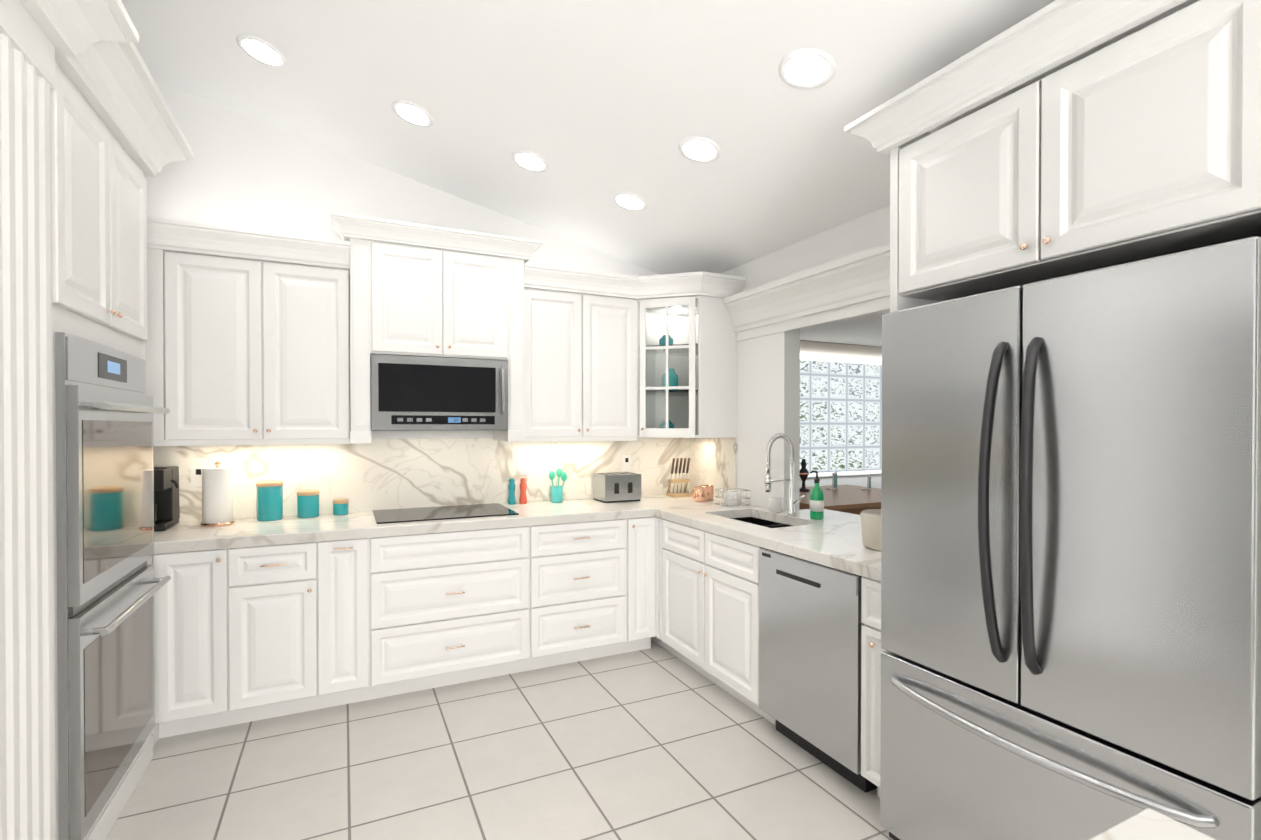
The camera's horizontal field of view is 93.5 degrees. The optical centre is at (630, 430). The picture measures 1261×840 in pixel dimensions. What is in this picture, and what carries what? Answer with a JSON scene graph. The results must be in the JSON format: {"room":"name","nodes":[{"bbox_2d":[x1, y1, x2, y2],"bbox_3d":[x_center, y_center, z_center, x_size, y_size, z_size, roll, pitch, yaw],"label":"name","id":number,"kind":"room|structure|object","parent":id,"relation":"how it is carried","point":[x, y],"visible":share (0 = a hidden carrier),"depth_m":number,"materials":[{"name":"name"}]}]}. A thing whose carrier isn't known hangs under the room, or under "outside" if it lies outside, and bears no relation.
{"room":"kitchen","nodes":[
{"label":"kitchen","id":0,"kind":"room"},
{"bbox_2d":[57,63,686,521],"bbox_3d":[-1.280,-0.403,3.803,4.040,3.600,0.120,0,0,-26],"label":"wall","id":1,"kind":"structure","parent":0,"point":[241,171],"depth_m":3.41,"materials":[{"name":"white paint"}]},
{"bbox_2d":[145,216,349,445],"bbox_3d":[-2.008,-0.468,3.146,0.939,1.080,0.425,0,0,-26],"label":"upper cabinet","id":2,"kind":"object","parent":1,"relation":"attached to","point":[248,341],"visible":0.88,"depth_m":3.02,"materials":[{"name":"white wood"}]},
{"bbox_2d":[330,211,542,442],"bbox_3d":[-1.139,-0.533,3.523,1.134,1.195,0.500,0,0,-26],"label":"upper cabinet","id":3,"kind":"object","parent":1,"relation":"attached to","point":[420,290],"visible":0.98,"depth_m":3.34,"materials":[{"name":"white wood"}]},
{"bbox_2d":[370,354,507,430],"bbox_3d":[-1.144,-0.210,3.535,0.746,0.414,0.476,0,0,-26],"label":"microwave","id":4,"kind":"object","parent":3,"relation":"in","point":[413,393],"visible":1,"depth_m":3.35,"materials":[{"name":"silver metal"}]},
{"bbox_2d":[153,438,737,521],"bbox_3d":[-1.117,0.268,3.476,3.795,0.436,0.617,0,0,-26],"label":"backsplash","id":5,"kind":"structure","parent":1,"relation":"attached to","point":[380,474],"depth_m":3.75,"materials":[{"name":"stone"}]},
{"bbox_2d":[191,465,206,486],"bbox_3d":[-2.332,0.244,3.206,0.070,0.115,0.008,0,0,-26],"label":"wall outlet","id":6,"kind":"object","parent":5,"relation":"attached to","point":[196,475],"depth_m":3.20,"materials":[{"name":"white plastic"}]},
{"bbox_2d":[622,455,630,470],"bbox_3d":[-0.028,0.236,4.319,0.070,0.115,0.008,0,0,-26],"label":"wall outlet","id":7,"kind":"object","parent":5,"relation":"attached to","point":[626,459],"depth_m":4.32,"materials":[{"name":"white plastic"}]},
{"bbox_2d":[521,288,636,441],"bbox_3d":[-0.379,-0.409,3.962,0.796,0.950,0.372,0,0,-26],"label":"upper cabinet","id":8,"kind":"object","parent":1,"relation":"attached to","point":[580,367],"visible":0.85,"depth_m":3.81,"materials":[{"name":"white wood"}]},
{"bbox_2d":[637,296,737,437],"bbox_3d":[0.313,-0.420,4.160,0.618,0.930,0.620,0,0,-26],"label":"upper cabinet","id":9,"kind":"object","parent":1,"relation":"attached to","point":[687,366],"visible":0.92,"depth_m":3.97,"materials":[{"name":"white wood"}]},
{"bbox_2d":[524,263,746,299],"bbox_3d":[0.046,-0.949,3.791,1.416,0.130,0.387,0,0,-26],"label":"crown molding","id":10,"kind":"structure","parent":9,"relation":"attached to","point":[571,280],"depth_m":3.84,"materials":[{"name":"white wood"}]},
{"bbox_2d":[106,640,892,839],"bbox_3d":[1.996,1.458,2.440,10.000,0.100,8.690,0,0,-26],"label":"floor","id":11,"kind":"structure","parent":0,"point":[655,741],"depth_m":2.45,"materials":[{"name":"tile"}]},
{"bbox_2d":[0,0,79,839],"bbox_3d":[-1.838,0.076,1.381,0.680,2.680,0.426,0,0,-26],"label":"fluted pilaster","id":12,"kind":"object","parent":11,"relation":"on","point":[40,349],"depth_m":1.61,"materials":[{"name":"white wood"}]},
{"bbox_2d":[76,0,163,839],"bbox_3d":[-2.134,0.071,1.992,0.680,2.680,0.933,0,0,-26],"label":"tall cabinet","id":13,"kind":"object","parent":11,"relation":"on","point":[91,145],"depth_m":2.07,"materials":[{"name":"white wood"}]},
{"bbox_2d":[147,554,158,746],"bbox_3d":[-2.530,0.974,2.770,0.632,0.864,0.629,0,0,-26],"label":"base cabinet","id":14,"kind":"object","parent":11,"relation":"on","point":[155,732],"depth_m":2.63,"materials":[{"name":"white wood"}]},
{"bbox_2d":[155,548,230,737],"bbox_3d":[-2.152,0.973,2.952,0.340,0.864,0.629,0,0,-26],"label":"base cabinet","id":15,"kind":"object","parent":11,"relation":"on","point":[193,608],"depth_m":2.69,"materials":[{"name":"white wood"}]},
{"bbox_2d":[231,542,318,724],"bbox_3d":[-1.834,0.972,3.106,0.366,0.864,0.629,0,0,-26],"label":"base cabinet","id":16,"kind":"object","parent":11,"relation":"on","point":[248,634],"depth_m":2.83,"materials":[{"name":"white wood"}]},
{"bbox_2d":[319,538,370,708],"bbox_3d":[-1.564,0.971,3.237,0.234,0.864,0.629,0,0,-26],"label":"base cabinet","id":17,"kind":"object","parent":11,"relation":"on","point":[344,565],"depth_m":2.96,"materials":[{"name":"white wood"}]},
{"bbox_2d":[371,525,534,698],"bbox_3d":[-1.082,0.969,3.469,0.836,0.864,0.629,0,0,-26],"label":"base cabinet","id":18,"kind":"object","parent":11,"relation":"on","point":[455,607],"depth_m":3.19,"materials":[{"name":"white wood"}]},
{"bbox_2d":[535,518,630,668],"bbox_3d":[-0.431,0.966,3.784,0.610,0.864,0.629,0,0,-26],"label":"base cabinet","id":19,"kind":"object","parent":11,"relation":"on","point":[583,569],"depth_m":3.52,"materials":[{"name":"white wood"}]},
{"bbox_2d":[154,494,723,553],"bbox_3d":[-1.112,0.511,3.444,3.775,0.051,0.637,0,0,-26],"label":"countertop","id":20,"kind":"structure","parent":19,"relation":"on","point":[247,532],"depth_m":3.13,"materials":[{"name":"stone"}]},
{"bbox_2d":[154,466,179,531],"bbox_3d":[-2.395,0.337,2.984,0.215,0.305,0.306,0,0,-26],"label":"coffee maker","id":21,"kind":"object","parent":20,"relation":"on","point":[166,501],"visible":0.46,"depth_m":3.00,"materials":[{"name":"black plastic"}]},
{"bbox_2d":[200,461,234,526],"bbox_3d":[-2.148,0.323,3.089,0.148,0.330,0.148,0,0,-26],"label":"paper towel holder","id":22,"kind":"object","parent":20,"relation":"on","point":[217,495],"visible":1,"depth_m":3.04,"materials":[{"name":"white paper"}]},
{"bbox_2d":[256,481,282,520],"bbox_3d":[-1.980,0.383,3.259,0.127,0.207,0.127,0,0,-26],"label":"canister","id":23,"kind":"object","parent":20,"relation":"on","point":[269,497],"visible":0.98,"depth_m":3.21,"materials":[{"name":"teal ceramic"}]},
{"bbox_2d":[297,490,319,517],"bbox_3d":[-1.822,0.412,3.358,0.113,0.147,0.113,0,0,-26],"label":"medium canister","id":24,"kind":"object","parent":20,"relation":"on","point":[307,503],"visible":1,"depth_m":3.31,"materials":[{"name":"teal ceramic"}]},
{"bbox_2d":[333,499,348,514],"bbox_3d":[-1.683,0.442,3.448,0.082,0.087,0.082,0,0,-26],"label":"canister","id":25,"kind":"object","parent":20,"relation":"on","point":[340,506],"visible":0.98,"depth_m":3.42,"materials":[{"name":"teal ceramic"}]},
{"bbox_2d":[372,503,518,523],"bbox_3d":[-1.098,0.481,3.503,0.760,0.008,0.510,0,0,-26],"label":"cooktop","id":26,"kind":"object","parent":20,"relation":"in","point":[431,513],"visible":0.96,"depth_m":3.43,"materials":[{"name":"black glass"}]},
{"bbox_2d":[508,478,515,504],"bbox_3d":[-0.780,0.397,3.901,0.052,0.170,0.052,0,0,-26],"label":"grinder","id":27,"kind":"object","parent":20,"relation":"on","point":[511,497],"visible":0.96,"depth_m":3.88,"materials":[{"name":"teal ceramic"}]},
{"bbox_2d":[519,478,526,503],"bbox_3d":[-0.710,0.397,3.929,0.052,0.170,0.052,0,0,-26],"label":"grinder","id":28,"kind":"object","parent":20,"relation":"on","point":[523,496],"visible":1,"depth_m":3.91,"materials":[{"name":"red"}]},
{"bbox_2d":[549,468,566,502],"bbox_3d":[-0.493,0.368,4.009,0.121,0.225,0.092,0,0,-26],"label":"utensil cup","id":29,"kind":"object","parent":20,"relation":"on","point":[556,494],"visible":1,"depth_m":3.98,"materials":[{"name":"teal ceramic"}]},
{"bbox_2d":[593,472,640,502],"bbox_3d":[-0.094,0.387,4.101,0.270,0.187,0.225,0,0,-26],"label":"toaster","id":30,"kind":"object","parent":20,"relation":"on","point":[611,487],"visible":1,"depth_m":4.01,"materials":[{"name":"silver metal"}]},
{"bbox_2d":[666,458,692,497],"bbox_3d":[0.360,0.337,4.345,0.162,0.282,0.120,0,0,-26],"label":"knife block","id":31,"kind":"object","parent":20,"relation":"on","point":[680,493],"visible":1,"depth_m":4.33,"materials":[{"name":"beige wood"}]},
{"bbox_2d":[691,485,713,501],"bbox_3d":[0.499,0.431,4.074,0.096,0.100,0.222,0,1,31],"label":"mugs","id":32,"kind":"object","parent":20,"relation":"on","point":[703,493],"visible":1,"depth_m":4.01,"materials":[{"name":"brown metal"}]},
{"bbox_2d":[631,516,655,651],"bbox_3d":[-0.061,0.965,3.963,0.212,0.864,0.629,0,0,-26],"label":"base cabinet","id":33,"kind":"object","parent":11,"relation":"on","point":[643,529],"depth_m":3.69,"materials":[{"name":"white wood"}]},
{"bbox_2d":[651,517,658,643],"bbox_3d":[0.320,0.964,4.098,0.628,0.862,0.717,0,0,-26],"label":"base cabinet","id":34,"kind":"object","parent":11,"relation":"on","point":[656,639],"depth_m":3.70,"materials":[{"name":"white wood"}]},
{"bbox_2d":[659,518,775,724],"bbox_3d":[0.682,0.970,3.350,0.628,0.862,0.945,0,0,-26],"label":"base cabinet","id":35,"kind":"object","parent":11,"relation":"on","point":[707,604],"depth_m":3.16,"materials":[{"name":"white wood"}]},
{"bbox_2d":[654,502,880,581],"bbox_3d":[0.959,0.597,3.108,0.939,0.218,1.770,0,0,-26],"label":"countertop","id":36,"kind":"structure","parent":35,"relation":"on","point":[832,539],"depth_m":2.95,"materials":[{"name":"stone"}]},
{"bbox_2d":[714,488,749,506],"bbox_3d":[0.657,0.430,3.845,0.164,0.101,0.164,0,0,-26],"label":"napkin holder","id":37,"kind":"object","parent":36,"relation":"on","point":[732,498],"visible":1,"depth_m":3.81,"materials":[{"name":"silver metal"}]},
{"bbox_2d":[768,497,781,511],"bbox_3d":[0.862,0.442,3.572,0.076,0.085,0.106,0,0,-26],"label":"mug","id":38,"kind":"object","parent":36,"relation":"on","point":[774,504],"visible":1,"depth_m":3.53,"materials":[{"name":"white ceramic"}]},
{"bbox_2d":[764,433,804,514],"bbox_3d":[0.876,0.249,3.364,0.221,0.474,0.131,0,0,-26],"label":"faucet","id":39,"kind":"object","parent":36,"relation":"on","point":[768,480],"visible":1,"depth_m":3.41,"materials":[{"name":"silver metal"}]},
{"bbox_2d":[810,470,823,519],"bbox_3d":[1.025,0.352,3.279,0.085,0.270,0.075,0,0,-26],"label":"soap bottle","id":40,"kind":"object","parent":36,"relation":"on","point":[816,503],"visible":1,"depth_m":3.25,"materials":[{"name":"green"}]},
{"bbox_2d":[860,509,880,550],"bbox_3d":[1.078,0.417,2.494,0.210,0.150,0.210,0,0,-26],"label":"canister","id":41,"kind":"object","parent":36,"relation":"on","point":[871,527],"visible":0.31,"depth_m":2.45,"materials":[{"name":"beige ceramic"}]},
{"bbox_2d":[759,547,876,792],"bbox_3d":[1.009,0.977,2.649,0.632,0.858,0.594,0,0,-26],"label":"dishwasher","id":42,"kind":"object","parent":11,"relation":"on","point":[810,623],"visible":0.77,"depth_m":2.46,"materials":[{"name":"silver metal"}]},
{"bbox_2d":[799,485,880,514],"bbox_3d":[2.035,1.002,5.871,1.600,0.760,1.300,0,0,-26],"label":"table","id":43,"kind":"object","parent":11,"relation":"on","point":[853,499],"visible":0.1,"depth_m":5.40,"materials":[{"name":"brown wood"}]},
{"bbox_2d":[799,459,809,491],"bbox_3d":[1.779,0.454,6.098,0.119,0.330,0.119,0,0,-26],"label":"figurine","id":44,"kind":"object","parent":43,"relation":"on","point":[803,473],"visible":0.92,"depth_m":6.07,"materials":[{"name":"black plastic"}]},
{"bbox_2d":[827,472,836,489],"bbox_3d":[2.151,0.528,6.257,0.187,0.180,0.147,0,0,-26],"label":"photo frame","id":45,"kind":"object","parent":43,"relation":"on","point":[834,480],"visible":1,"depth_m":6.20,"materials":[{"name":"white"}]},
{"bbox_2d":[861,475,870,490],"bbox_3d":[2.497,0.543,6.231,0.154,0.150,0.136,0,0,-26],"label":"photo frame","id":46,"kind":"object","parent":43,"relation":"on","point":[868,488],"visible":1,"depth_m":6.18,"materials":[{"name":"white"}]},
{"bbox_2d":[861,577,885,796],"bbox_3d":[1.170,0.978,2.311,0.652,0.862,0.144,0,0,-26],"label":"base cabinet","id":47,"kind":"object","parent":11,"relation":"on","point":[871,649],"visible":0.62,"depth_m":2.21,"materials":[{"name":"white wood"}]},
{"bbox_2d":[880,236,1260,839],"bbox_3d":[1.345,0.508,1.755,0.801,1.810,0.928,0,0,-26],"label":"refrigerator","id":48,"kind":"object","parent":11,"relation":"on","point":[1071,555],"visible":1,"depth_m":1.49,"materials":[{"name":"silver metal"}]},
{"bbox_2d":[1089,808,1215,839],"bbox_3d":[0.397,0.970,-0.208,1.420,0.914,1.560,0,0,-26],"label":"kitchen island","id":49,"kind":"object","parent":11,"relation":"on","point":[1147,824],"visible":1,"depth_m":0.75,"materials":[{"name":"white"}]},
{"bbox_2d":[28,0,1198,346],"bbox_3d":[2.280,-1.563,2.554,9.370,1.039,8.690,0,0,-26],"label":"ceiling","id":50,"kind":"structure","parent":0,"point":[596,104],"depth_m":2.62,"materials":[{"name":"white paint"}]},
{"bbox_2d":[236,34,286,67],"bbox_3d":[-1.667,-1.715,2.684,0.193,0.050,0.196,0,0,7],"label":"recessed light","id":51,"kind":"object","parent":50,"relation":"in","point":[256,48],"depth_m":2.67,"materials":[{"name":"white paint"}]},
{"bbox_2d":[391,100,432,126],"bbox_3d":[-1.082,-1.572,2.945,0.193,0.050,0.196,0,0,7],"label":"recessed light","id":52,"kind":"object","parent":50,"relation":"in","point":[409,112],"depth_m":2.94,"materials":[{"name":"white paint"}]},
{"bbox_2d":[512,150,548,171],"bbox_3d":[-0.538,-1.441,3.176,0.193,0.050,0.196,0,0,7],"label":"recessed light","id":53,"kind":"object","parent":50,"relation":"in","point":[530,161],"depth_m":3.17,"materials":[{"name":"white paint"}]},
{"bbox_2d":[613,193,646,210],"bbox_3d":[-0.002,-1.313,3.402,0.193,0.050,0.196,0,0,7],"label":"recessed light","id":54,"kind":"object","parent":50,"relation":"in","point":[629,201],"depth_m":3.39,"materials":[{"name":"white paint"}]},
{"bbox_2d":[678,137,720,162],"bbox_3d":[0.320,-1.305,2.759,0.193,0.050,0.196,0,0,7],"label":"recessed light","id":55,"kind":"object","parent":50,"relation":"in","point":[696,149],"depth_m":2.75,"materials":[{"name":"white paint"}]},
{"bbox_2d":[779,48,835,88],"bbox_3d":[0.633,-1.298,2.133,0.193,0.050,0.196,0,0,7],"label":"recessed light","id":56,"kind":"object","parent":50,"relation":"in","point":[808,68],"depth_m":2.12,"materials":[{"name":"white paint"}]},
{"bbox_2d":[706,205,889,510],"bbox_3d":[1.997,-0.386,1.527,0.120,3.600,6.830,0,0,-26],"label":"wall","id":57,"kind":"structure","parent":0,"point":[768,387],"depth_m":3.65,"materials":[{"name":"white paint"}]},
{"bbox_2d":[723,242,889,340],"bbox_3d":[1.073,-0.738,3.159,0.122,0.280,1.838,0,0,-26],"label":"crown molding","id":58,"kind":"structure","parent":57,"relation":"attached to","point":[856,284],"depth_m":3.26,"materials":[{"name":"white wood"}]},
{"bbox_2d":[799,472,880,487],"bbox_3d":[2.180,-0.429,7.274,5.450,3.600,0.120,0,0,-26],"label":"wall","id":59,"kind":"structure","parent":0,"point":[858,480],"depth_m":7.49,"materials":[{"name":"white paint"}]},
{"bbox_2d":[799,340,881,477],"bbox_3d":[2.751,-0.256,7.484,2.700,1.630,0.200,0,0,-26],"label":"window","id":60,"kind":"structure","parent":59,"relation":"in","point":[840,409],"depth_m":7.44,"materials":[{"name":"white"}]},
{"bbox_2d":[845,0,1260,311],"bbox_3d":[1.392,0.160,1.752,0.776,2.505,1.251,0,0,-26],"label":"wall cabinet","id":61,"kind":"object","parent":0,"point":[1142,143],"visible":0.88,"depth_m":1.56,"materials":[{"name":"white painted wood"},{"name":"copper metal knobs"}]}
]}

